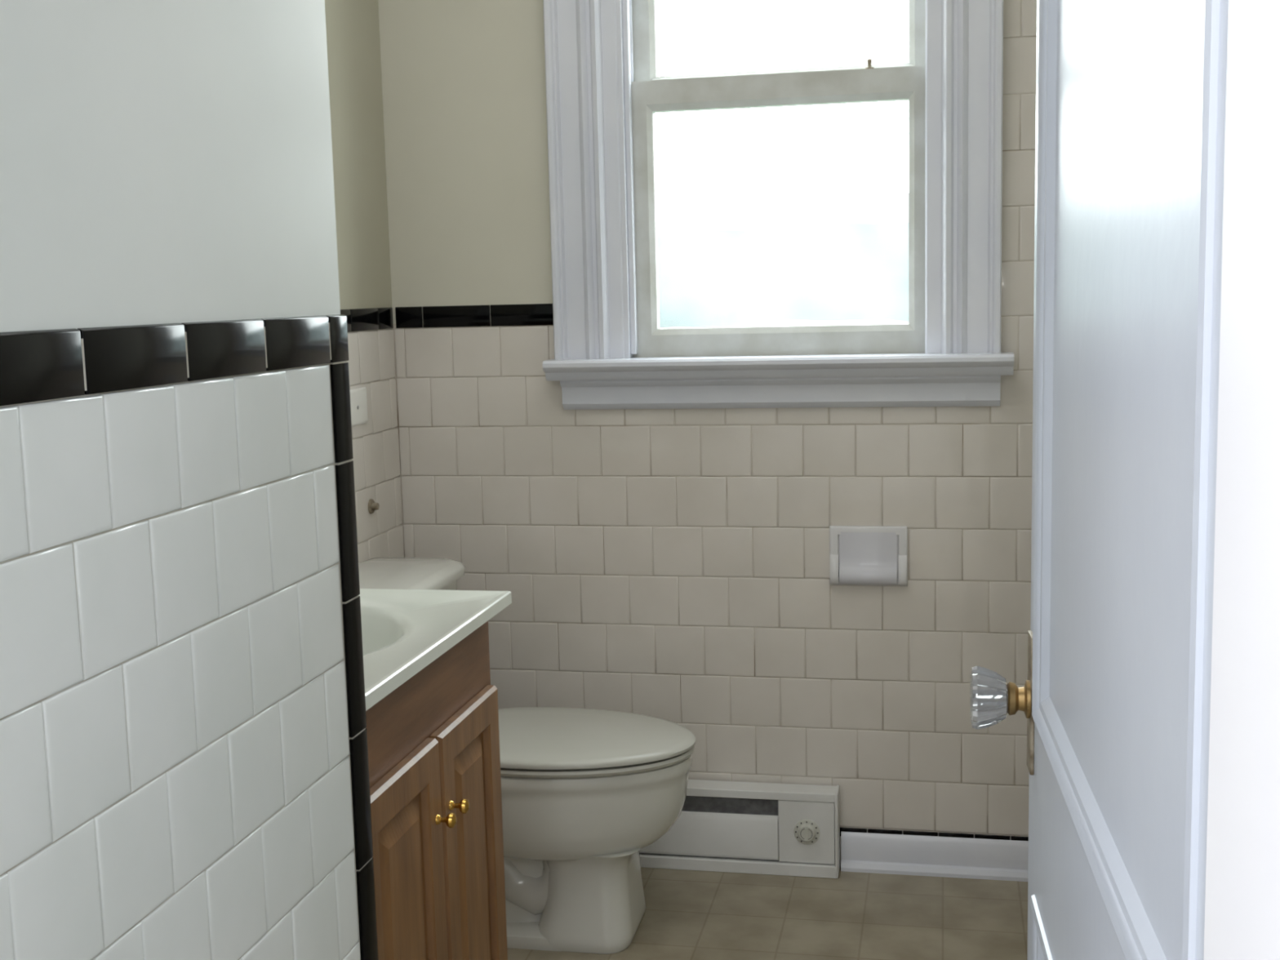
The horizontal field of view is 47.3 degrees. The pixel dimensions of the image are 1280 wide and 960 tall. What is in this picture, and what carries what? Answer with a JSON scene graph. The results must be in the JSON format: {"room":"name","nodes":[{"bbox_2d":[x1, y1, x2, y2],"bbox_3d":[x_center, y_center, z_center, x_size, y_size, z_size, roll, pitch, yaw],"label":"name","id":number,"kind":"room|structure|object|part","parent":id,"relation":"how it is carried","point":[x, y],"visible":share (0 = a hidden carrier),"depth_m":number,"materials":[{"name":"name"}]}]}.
{"room":"bathroom","nodes":[
{"label":"bathroom","id":0,"kind":"room"},
{"bbox_2d":[0,0,378,959],"bbox_3d":[-0.682,-0.097,1.235,0.542,2.418,0.918,0,8,12],"label":"wall partition","id":1,"kind":"structure","parent":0,"point":[184,765],"depth_m":1.27,"materials":[{"name":"tile"}]},
{"bbox_2d":[324,0,404,563],"bbox_3d":[-0.834,-0.209,2.126,0.122,2.420,2.615,0,8,12],"label":"wall","id":2,"kind":"structure","parent":0,"point":[352,26],"depth_m":3.08,"materials":[{"name":"paint"}]},
{"bbox_2d":[350,386,368,426],"bbox_3d":[-0.584,-0.150,3.017,0.008,0.075,0.110,0,8,12],"label":"outlet plate","id":3,"kind":"object","parent":2,"relation":"attached to","point":[358,404],"visible":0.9,"depth_m":3.02,"materials":[{"name":"plastic"}]},
{"bbox_2d":[368,498,379,513],"bbox_3d":[-0.562,0.056,3.100,0.017,0.032,0.032,0,8,12],"label":"pipe stub","id":4,"kind":"object","parent":2,"relation":"attached to","point":[372,506],"visible":1,"depth_m":3.09,"materials":[{"name":"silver metal"}]},
{"bbox_2d":[377,0,1036,866],"bbox_3d":[0.193,-0.368,3.153,1.715,2.420,0.166,0,8,12],"label":"wall","id":5,"kind":"structure","parent":0,"point":[673,565],"depth_m":3.15,"materials":[{"name":"beige tile"}]},
{"bbox_2d":[639,779,839,878],"bbox_3d":[-0.006,0.754,3.224,0.881,0.186,0.072,0,8,12],"label":"baseboard heater","id":6,"kind":"object","parent":5,"relation":"attached to","point":[756,828],"visible":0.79,"depth_m":3.15,"materials":[{"name":"metal"}]},
{"bbox_3d":[-0.066,0.770,3.222,0.743,0.098,0.010,0,8,12],"label":"panel","id":7,"kind":"part","parent":6,"relation":"part of","materials":[{"name":"metal"}]},
{"bbox_2d":[542,0,1013,409],"bbox_3d":[0.278,-0.796,3.042,0.968,1.287,0.235,0,8,12],"label":"window","id":8,"kind":"structure","parent":5,"relation":"in","point":[605,90],"depth_m":3.04,"materials":[{"name":"white wood"}]},
{"bbox_3d":[0.294,-0.552,3.066,0.637,0.578,0.036,0,8,12],"label":"sash","id":9,"kind":"part","parent":8,"relation":"part of","materials":[{"name":"glass"}]},
{"bbox_3d":[0.291,-1.061,3.049,0.637,0.476,0.036,0,8,12],"label":"sash","id":10,"kind":"part","parent":8,"relation":"part of","materials":[{"name":"glass"}]},
{"bbox_2d":[829,525,907,586],"bbox_3d":[0.479,0.161,3.072,0.162,0.127,0.024,0,8,12],"label":"toilet paper holder","id":11,"kind":"object","parent":5,"relation":"attached to","point":[860,555],"visible":1,"depth_m":3.07,"materials":[{"name":"white ceramic"}]},
{"bbox_3d":[0.479,0.165,3.070,0.120,0.113,0.020,0,8,12],"label":"panel","id":12,"kind":"part","parent":11,"relation":"part of","materials":[{"name":"white ceramic"}]},
{"bbox_2d":[840,831,1028,881],"bbox_3d":[0.681,0.804,3.117,0.501,0.082,0.026,0,8,12],"label":"baseboard","id":13,"kind":"structure","parent":5,"relation":"attached to","point":[902,854],"depth_m":3.13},
{"bbox_2d":[506,866,1027,959],"bbox_3d":[0.029,1.190,0.891,2.900,0.080,5.030,0,8,12],"label":"floor","id":14,"kind":"structure","parent":0,"point":[690,914],"depth_m":2.92,"materials":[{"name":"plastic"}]},
{"bbox_2d":[365,621,507,959],"bbox_3d":[-0.505,0.619,2.061,0.549,0.778,0.562,0,8,12],"label":"vanity cabinet","id":15,"kind":"object","parent":14,"relation":"on","point":[433,741],"visible":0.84,"depth_m":1.99,"materials":[{"name":"brown wood"}]},
{"bbox_3d":[-0.299,0.641,1.875,0.017,0.556,0.271,0,8,12],"label":"door","id":16,"kind":"part","parent":15,"relation":"part of","materials":[{"name":"brown wood"}]},
{"bbox_2d":[358,588,511,711],"bbox_3d":[-0.518,0.271,2.030,0.535,0.125,0.590,0,8,12],"label":"countertop","id":17,"kind":"structure","parent":15,"relation":"on","point":[404,631],"depth_m":2.10,"materials":[{"name":"stone"}]},
{"bbox_3d":[-0.259,0.456,1.960,0.026,0.021,0.021,0,8,12],"label":"knob","id":18,"kind":"part","parent":15,"relation":"part of","materials":[{"name":"gold metal"}]},
{"bbox_3d":[-0.248,0.448,2.013,0.026,0.021,0.021,0,8,12],"label":"knob","id":19,"kind":"part","parent":15,"relation":"part of","materials":[{"name":"gold metal"}]},
{"bbox_3d":[-0.244,0.605,2.140,0.017,0.556,0.259,0,8,12],"label":"door","id":20,"kind":"part","parent":15,"relation":"part of","materials":[{"name":"brown wood"}]},
{"bbox_2d":[358,556,695,954],"bbox_3d":[-0.246,0.540,2.890,0.722,0.708,0.472,0,8,12],"label":"toilet","id":21,"kind":"object","parent":14,"relation":"on","point":[584,790],"visible":0.48,"depth_m":2.79,"materials":[{"name":"ceramic"}]},
{"bbox_3d":[-0.504,0.207,2.899,0.213,0.037,0.472,0,8,12],"label":"tank lid","id":22,"kind":"part","parent":21,"relation":"part of","materials":[{"name":"ceramic"}]},
{"bbox_3d":[-0.506,0.435,2.930,0.191,0.420,0.440,0,8,12],"label":"tank","id":23,"kind":"part","parent":21,"relation":"part of","materials":[{"name":"ceramic"}]},
{"bbox_3d":[-0.187,0.710,2.901,0.593,0.366,0.360,0,8,12],"label":"bowl","id":24,"kind":"part","parent":21,"relation":"part of","materials":[{"name":"ceramic"}]},
{"bbox_3d":[-0.158,0.507,2.868,0.539,0.042,0.366,0,8,12],"label":"lid","id":25,"kind":"part","parent":21,"relation":"part of","materials":[{"name":"plastic"}]},
{"bbox_3d":[-0.145,0.521,2.867,0.508,0.014,0.362,0,8,12],"label":"seat","id":26,"kind":"part","parent":21,"relation":"part of","materials":[{"name":"plastic"}]},
{"bbox_3d":[-0.329,-0.029,0.641,1.715,2.420,0.110,0,8,12],"label":"wall","id":27,"kind":"structure","parent":0,"visible":0},
{"bbox_2d":[969,0,1228,959],"bbox_3d":[0.287,0.103,0.969,0.090,2.018,0.708,0,7,9],"label":"door","id":28,"kind":"structure","parent":27,"relation":"in","point":[1114,700],"depth_m":0.88,"materials":[{"name":"paint"}]},
{"bbox_3d":[0.312,0.195,1.309,0.033,0.058,0.058,0,8,12],"label":"knob","id":29,"kind":"part","parent":28,"relation":"part of","materials":[{"name":"clear glass"}]},
{"bbox_2d":[1203,0,1279,959],"bbox_3d":[-0.130,0.106,0.608,0.958,2.150,0.154,0,8,12],"label":"trim","id":30,"kind":"structure","parent":27,"relation":"attached to","point":[1242,894],"depth_m":0.53,"materials":[{"name":"paint"}]},
{"label":"outside","id":31,"kind":"structure","parent":0,"visible":0},
{"bbox_3d":[4.419,-1.275,21.266,50.000,0.050,36.600,0,8,12],"label":"ground","id":32,"kind":"structure","parent":31,"visible":0},
{"bbox_2d":[657,192,908,327],"bbox_3d":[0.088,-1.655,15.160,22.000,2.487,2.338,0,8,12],"label":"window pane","id":33,"kind":"object","parent":32,"relation":"on","point":[732,262],"visible":0.09,"depth_m":13.90,"materials":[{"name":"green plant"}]},
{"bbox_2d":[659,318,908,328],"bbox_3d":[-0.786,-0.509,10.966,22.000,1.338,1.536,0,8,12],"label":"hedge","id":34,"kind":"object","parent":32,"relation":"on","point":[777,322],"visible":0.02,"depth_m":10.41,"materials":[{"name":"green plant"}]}
]}

